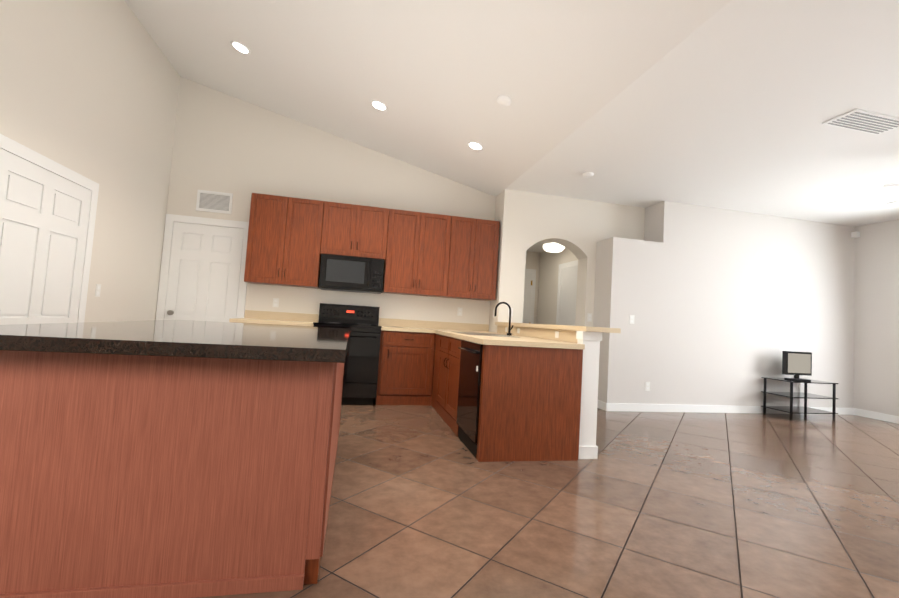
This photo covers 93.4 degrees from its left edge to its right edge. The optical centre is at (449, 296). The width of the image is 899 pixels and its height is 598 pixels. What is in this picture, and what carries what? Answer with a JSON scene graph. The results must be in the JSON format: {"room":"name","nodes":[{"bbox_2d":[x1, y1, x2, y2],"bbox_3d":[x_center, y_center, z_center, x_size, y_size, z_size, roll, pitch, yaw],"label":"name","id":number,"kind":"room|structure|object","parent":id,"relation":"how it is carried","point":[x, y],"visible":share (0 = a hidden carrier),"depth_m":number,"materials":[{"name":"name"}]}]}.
{"room":"kitchen","nodes":[
{"label":"kitchen","id":0,"kind":"room"},
{"bbox_2d":[0,0,179,321],"bbox_3d":[-3.205,-1.015,3.806,0.120,4.150,2.720,4,-3,-12],"label":"wall","id":1,"kind":"structure","parent":0,"point":[89,89],"depth_m":3.87,"materials":[{"name":"beige paint"}]},
{"bbox_2d":[0,134,98,324],"bbox_3d":[-3.026,0.007,3.135,0.082,2.059,1.178,4,-3,-12],"label":"door","id":2,"kind":"structure","parent":1,"relation":"in","point":[48,207],"depth_m":3.15,"materials":[{"name":"white wood"}]},
{"bbox_2d":[95,284,100,296],"bbox_3d":[-3.229,-0.053,3.893,0.006,0.115,0.070,4,-3,-12],"label":"light switch","id":3,"kind":"object","parent":1,"relation":"attached to","point":[97,290],"visible":1,"depth_m":3.89,"materials":[{"name":"white plastic"}]},
{"bbox_2d":[167,76,495,324],"bbox_3d":[-1.859,-0.833,5.556,5.060,4.150,0.120,4,-3,-12],"label":"wall","id":4,"kind":"structure","parent":0,"point":[241,151],"depth_m":5.49,"materials":[{"name":"beige paint"}]},
{"bbox_2d":[156,214,248,321],"bbox_3d":[-3.018,0.092,5.151,0.968,2.119,0.082,4,-3,-12],"label":"pantry door","id":5,"kind":"structure","parent":4,"relation":"in","point":[202,271],"depth_m":5.19,"materials":[{"name":"white wood"}]},
{"bbox_2d":[196,190,232,213],"bbox_3d":[-2.919,-1.170,5.265,0.400,0.260,0.012,4,-3,-12],"label":"air vent","id":6,"kind":"object","parent":4,"relation":"in","point":[214,201],"visible":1,"depth_m":5.26,"materials":[{"name":"white metal"}]},
{"bbox_2d":[273,298,278,306],"bbox_3d":[-2.204,0.084,5.374,0.070,0.115,0.006,4,-3,-12],"label":"electrical outlet","id":7,"kind":"object","parent":4,"relation":"attached to","point":[275,302],"visible":1,"depth_m":5.37,"materials":[{"name":"white plastic"}]},
{"bbox_2d":[244,193,331,288],"bbox_3d":[-1.996,-0.666,5.281,0.899,1.070,0.335,4,-3,-12],"label":"upper cabinet","id":8,"kind":"object","parent":4,"relation":"attached to","point":[291,241],"depth_m":5.12,"materials":[{"name":"brown wood"}]},
{"bbox_2d":[328,202,391,260],"bbox_3d":[-1.213,-0.814,5.463,0.800,0.660,0.335,4,-3,-12],"label":"upper cabinet","id":9,"kind":"object","parent":4,"relation":"attached to","point":[353,230],"depth_m":5.31,"materials":[{"name":"brown wood"}]},
{"bbox_2d":[319,254,383,293],"bbox_3d":[-1.233,-0.272,5.374,0.756,0.417,0.454,4,-3,-12],"label":"microwave","id":10,"kind":"object","parent":9,"relation":"attached to","point":[350,274],"visible":1,"depth_m":5.19,"materials":[{"name":"black"}]},
{"bbox_2d":[382,209,455,296],"bbox_3d":[-0.437,-0.552,5.625,0.938,1.070,0.335,4,-3,-12],"label":"upper cabinet","id":11,"kind":"object","parent":4,"relation":"attached to","point":[421,261],"depth_m":5.47,"materials":[{"name":"brown wood"}]},
{"bbox_2d":[379,318,488,329],"bbox_3d":[-0.195,0.396,5.800,1.529,0.099,0.020,4,-3,-12],"label":"backsplash","id":12,"kind":"structure","parent":4,"relation":"attached to","point":[382,321],"depth_m":5.78,"materials":[{"name":"beige stone"}]},
{"bbox_2d":[457,307,462,315],"bbox_3d":[0.146,0.216,5.894,0.070,0.115,0.006,4,-3,-12],"label":"electrical outlet","id":13,"kind":"object","parent":4,"relation":"attached to","point":[459,311],"visible":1,"depth_m":5.89,"materials":[{"name":"white plastic"}]},
{"bbox_2d":[448,216,499,300],"bbox_3d":[0.260,-0.501,5.779,0.729,1.070,0.335,4,-3,-12],"label":"upper cabinet","id":14,"kind":"object","parent":4,"relation":"attached to","point":[477,240],"depth_m":5.63,"materials":[{"name":"brown wood"}]},
{"bbox_2d":[125,0,898,226],"bbox_3d":[1.752,-2.193,2.879,10.750,1.294,7.070,4,-3,-12],"label":"ceiling","id":15,"kind":"structure","parent":0,"point":[437,78],"depth_m":3.70,"materials":[{"name":"white paint"}]},
{"bbox_2d":[230,40,250,54],"bbox_3d":[-2.065,-2.452,4.185,0.190,0.009,0.190,18,-6,-11],"label":"recessed light","id":16,"kind":"object","parent":15,"relation":"in","point":[240,47],"visible":1,"depth_m":4.18,"materials":[{"name":"white"}]},
{"bbox_2d":[370,100,387,111],"bbox_3d":[-0.750,-2.022,4.502,0.190,0.009,0.190,18,-6,-11],"label":"recessed light","id":17,"kind":"object","parent":15,"relation":"in","point":[378,105],"visible":1,"depth_m":4.50,"materials":[{"name":"white"}]},
{"bbox_2d":[467,141,483,150],"bbox_3d":[0.290,-1.682,4.750,0.190,0.009,0.190,18,-6,-11],"label":"recessed light","id":18,"kind":"object","parent":15,"relation":"in","point":[474,145],"visible":1,"depth_m":4.75,"materials":[{"name":"white"}]},
{"bbox_2d":[497,95,510,106],"bbox_3d":[0.480,-1.722,3.748,0.130,0.035,0.130,18,-6,-11],"label":"smoke detector","id":19,"kind":"object","parent":15,"relation":"attached to","point":[504,100],"visible":0.96,"depth_m":3.72,"materials":[{"name":"white plastic"}]},
{"bbox_2d":[582,172,593,177],"bbox_3d":[1.620,-1.414,4.965,0.130,0.035,0.130,4,-3,-12],"label":"smoke detector","id":20,"kind":"object","parent":15,"relation":"attached to","point":[587,174],"visible":1,"depth_m":4.93,"materials":[{"name":"white plastic"}]},
{"bbox_2d":[822,109,898,134],"bbox_3d":[3.385,-1.404,3.431,0.600,0.015,0.250,4,-3,-12],"label":"ceiling vent","id":21,"kind":"object","parent":15,"relation":"in","point":[865,121],"visible":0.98,"depth_m":3.42,"materials":[{"name":"white metal"}]},
{"bbox_2d":[884,183,898,203],"bbox_3d":[4.866,-1.053,3.962,1.306,0.475,1.293,4,-3,-12],"label":"ceiling fan","id":22,"kind":"object","parent":15,"relation":"hanging from","point":[892,185],"visible":1,"depth_m":4.08,"materials":[{"name":"silver metal"}]},
{"bbox_2d":[525,251,539,323],"bbox_3d":[1.038,0.311,8.011,1.260,2.500,0.100,4,-3,-12],"label":"wall","id":23,"kind":"structure","parent":0,"point":[532,258],"depth_m":8.12,"materials":[{"name":"beige paint"}]},
{"bbox_2d":[523,269,535,323],"bbox_3d":[1.128,0.509,7.953,0.960,2.110,0.034,4,-3,-12],"label":"hall door","id":24,"kind":"structure","parent":23,"relation":"in","point":[529,296],"depth_m":8.06,"materials":[{"name":"white wood"}]},
{"bbox_2d":[527,241,552,251],"bbox_3d":[1.201,-0.943,7.666,1.590,0.080,3.150,4,-3,-12],"label":"ceiling","id":25,"kind":"structure","parent":0,"point":[537,247],"depth_m":7.66,"materials":[{"name":"white paint"}]},
{"bbox_2d":[543,242,564,252],"bbox_3d":[1.653,-0.809,6.710,0.340,0.239,0.340,4,-3,-12],"label":"light","id":26,"kind":"object","parent":25,"relation":"attached to","point":[553,247],"visible":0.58,"depth_m":6.59,"materials":[{"name":"white glass"}]},
{"bbox_2d":[196,398,898,597],"bbox_3d":[1.225,1.378,4.083,10.750,0.050,9.950,4,-3,-12],"label":"floor","id":27,"kind":"structure","parent":0,"point":[424,503],"depth_m":2.43,"materials":[{"name":"tile"}]},
{"bbox_2d":[0,352,344,597],"bbox_3d":[-1.302,0.666,2.423,1.291,0.875,1.914,4,-3,-12],"label":"kitchen island","id":28,"kind":"object","parent":27,"relation":"on","point":[168,459],"depth_m":1.52,"materials":[{"name":"brown wood"}]},
{"bbox_2d":[0,320,350,363],"bbox_3d":[-1.230,0.205,2.365,1.308,0.045,2.160,4,-3,-12],"label":"island countertop","id":29,"kind":"structure","parent":28,"relation":"on","point":[186,339],"depth_m":1.45,"materials":[{"name":"black stone"}]},
{"bbox_2d":[229,310,318,326],"bbox_3d":[-2.079,0.697,5.032,0.885,1.015,0.672,4,-3,-12],"label":"countertop","id":30,"kind":"structure","parent":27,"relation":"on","point":[276,318],"depth_m":5.30,"materials":[{"name":"beige stone"}]},
{"bbox_2d":[313,303,381,404],"bbox_3d":[-1.254,0.681,5.150,0.764,1.160,0.768,4,-3,-12],"label":"range","id":31,"kind":"object","parent":27,"relation":"on","point":[360,375],"visible":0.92,"depth_m":4.88,"materials":[{"name":"black metal"}]},
{"bbox_2d":[374,330,425,404],"bbox_3d":[-0.582,0.877,5.375,0.662,0.875,0.640,4,-3,-12],"label":"base cabinet","id":32,"kind":"object","parent":27,"relation":"on","point":[401,380],"depth_m":5.06,"materials":[{"name":"brown wood"}]},
{"bbox_2d":[381,326,493,333],"bbox_3d":[-0.130,0.452,5.488,1.529,0.040,0.652,4,-3,-12],"label":"countertop","id":33,"kind":"structure","parent":32,"relation":"on","point":[413,329],"depth_m":5.12,"materials":[{"name":"beige stone"}]},
{"bbox_2d":[422,330,437,407],"bbox_3d":[0.117,0.902,5.072,0.750,0.875,0.300,4,-3,-12],"label":"base cabinet","id":34,"kind":"object","parent":27,"relation":"on","point":[431,339],"depth_m":5.12,"materials":[{"name":"brown wood"}]},
{"bbox_2d":[456,340,482,457],"bbox_3d":[0.409,0.839,3.605,0.622,0.871,0.607,4,-3,-12],"label":"dishwasher","id":35,"kind":"object","parent":27,"relation":"on","point":[467,422],"visible":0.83,"depth_m":3.47,"materials":[{"name":"black metal"}]},
{"bbox_2d":[434,334,529,437],"bbox_3d":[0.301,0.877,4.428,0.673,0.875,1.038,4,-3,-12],"label":"base cabinet","id":36,"kind":"object","parent":27,"relation":"on","point":[502,407],"depth_m":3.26,"materials":[{"name":"brown wood"}]},
{"bbox_2d":[434,330,584,349],"bbox_3d":[0.470,0.419,4.264,0.890,0.040,2.000,4,-3,-12],"label":"countertop","id":37,"kind":"structure","parent":36,"relation":"on","point":[468,335],"depth_m":3.39,"materials":[{"name":"beige stone"}]},
{"bbox_2d":[494,302,512,335],"bbox_3d":[0.602,0.243,4.626,0.208,0.366,0.133,4,-3,-12],"label":"faucet","id":38,"kind":"object","parent":37,"relation":"on","point":[495,314],"visible":0.98,"depth_m":4.66,"materials":[{"name":"black"}]},
{"bbox_2d":[526,346,581,457],"bbox_3d":[0.687,0.916,4.710,0.206,0.875,2.487,4,-3,-12],"label":"base cabinet","id":39,"kind":"object","parent":27,"relation":"on","point":[530,400],"depth_m":3.32,"materials":[{"name":"brown wood"}]},
{"bbox_2d":[495,322,620,458],"bbox_3d":[0.967,0.829,4.500,0.312,1.060,2.268,4,-3,-12],"label":"wall","id":40,"kind":"structure","parent":27,"relation":"on","point":[590,338],"depth_m":3.45,"materials":[{"name":"beige paint"}]},
{"bbox_2d":[593,237,662,403],"bbox_3d":[2.422,0.385,5.804,0.760,2.270,0.400,4,-3,-12],"label":"wall block","id":41,"kind":"object","parent":27,"relation":"on","point":[628,277],"visible":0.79,"depth_m":5.62,"materials":[{"name":"white paint"}]},
{"bbox_2d":[629,315,634,323],"bbox_3d":[2.412,0.307,5.597,0.070,0.115,0.006,4,-3,-12],"label":"light switch","id":42,"kind":"object","parent":41,"relation":"attached to","point":[632,317],"visible":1,"depth_m":5.59,"materials":[{"name":"white plastic"}]},
{"bbox_2d":[645,382,649,390],"bbox_3d":[2.622,1.194,5.605,0.070,0.115,0.006,4,-3,-12],"label":"electrical outlet","id":43,"kind":"object","parent":41,"relation":"attached to","point":[647,386],"visible":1,"depth_m":5.60,"materials":[{"name":"white plastic"}]},
{"bbox_2d":[761,377,837,420],"bbox_3d":[4.806,1.413,5.827,0.780,0.512,0.430,4,-3,-12],"label":"tv stand","id":44,"kind":"object","parent":27,"relation":"on","point":[791,409],"visible":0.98,"depth_m":5.73,"materials":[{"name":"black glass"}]},
{"bbox_2d":[782,351,811,380],"bbox_3d":[4.812,0.963,5.853,0.440,0.387,0.160,4,-3,-12],"label":"tv","id":45,"kind":"object","parent":44,"relation":"on","point":[796,364],"visible":0.98,"depth_m":5.83,"materials":[{"name":"black plastic"}]},
{"bbox_2d":[536,247,577,324],"bbox_3d":[1.931,0.320,7.215,0.120,2.500,2.040,4,-3,-12],"label":"wall","id":46,"kind":"structure","parent":0,"point":[545,264],"depth_m":7.67,"materials":[{"name":"beige paint"}]},
{"bbox_2d":[556,260,577,325],"bbox_3d":[1.932,0.489,6.757,0.049,2.110,0.960,4,-3,-12],"label":"hall door","id":47,"kind":"structure","parent":46,"relation":"in","point":[566,293],"depth_m":6.93,"materials":[{"name":"white wood"}]},
{"bbox_2d":[489,189,644,332],"bbox_3d":[1.670,0.056,6.112,2.180,2.870,0.500,4,-3,-12],"label":"wall","id":48,"kind":"structure","parent":0,"point":[579,229],"depth_m":5.87,"materials":[{"name":"beige paint"}]},
{"bbox_2d":[587,313,591,321],"bbox_3d":[1.955,0.297,5.905,0.070,0.115,0.006,4,-3,-12],"label":"light switch","id":49,"kind":"object","parent":48,"relation":"attached to","point":[589,317],"visible":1,"depth_m":5.90,"materials":[{"name":"white plastic"}]},
{"bbox_2d":[597,400,604,409],"bbox_3d":[1.970,1.438,5.662,0.029,0.100,0.389,4,-3,-12],"label":"baseboard","id":50,"kind":"structure","parent":48,"relation":"attached to","point":[601,405],"depth_m":5.56,"materials":[{"name":"white wood"}]},
{"bbox_2d":[644,201,854,407],"bbox_3d":[4.487,0.244,6.406,3.500,2.870,0.660,4,-3,-12],"label":"wall","id":51,"kind":"structure","parent":0,"point":[747,298],"depth_m":6.02,"materials":[{"name":"white paint"}]},
{"bbox_2d":[605,403,853,414],"bbox_3d":[4.026,1.577,5.900,4.124,0.100,0.014,4,-3,-12],"label":"baseboard","id":52,"kind":"structure","parent":51,"relation":"attached to","point":[711,409],"depth_m":5.76,"materials":[{"name":"white wood"}]},
{"bbox_2d":[854,219,898,415],"bbox_3d":[6.846,0.227,3.580,0.120,2.870,6.120,4,-3,-12],"label":"wall","id":53,"kind":"structure","parent":0,"point":[876,324],"depth_m":6.15,"materials":[{"name":"white paint"}]},
{"bbox_2d":[851,231,859,237],"bbox_3d":[6.197,-0.938,6.464,0.068,0.080,0.068,4,-3,-12],"label":"sensor","id":54,"kind":"object","parent":53,"relation":"attached to","point":[856,234],"visible":1,"depth_m":6.44,"materials":[{"name":"white plastic"}]},
{"bbox_2d":[854,408,898,423],"bbox_3d":[6.708,1.600,3.433,0.013,0.100,5.989,4,-3,-12],"label":"baseboard","id":55,"kind":"structure","parent":53,"relation":"attached to","point":[859,412],"depth_m":6.06,"materials":[{"name":"white wood"}]}
]}

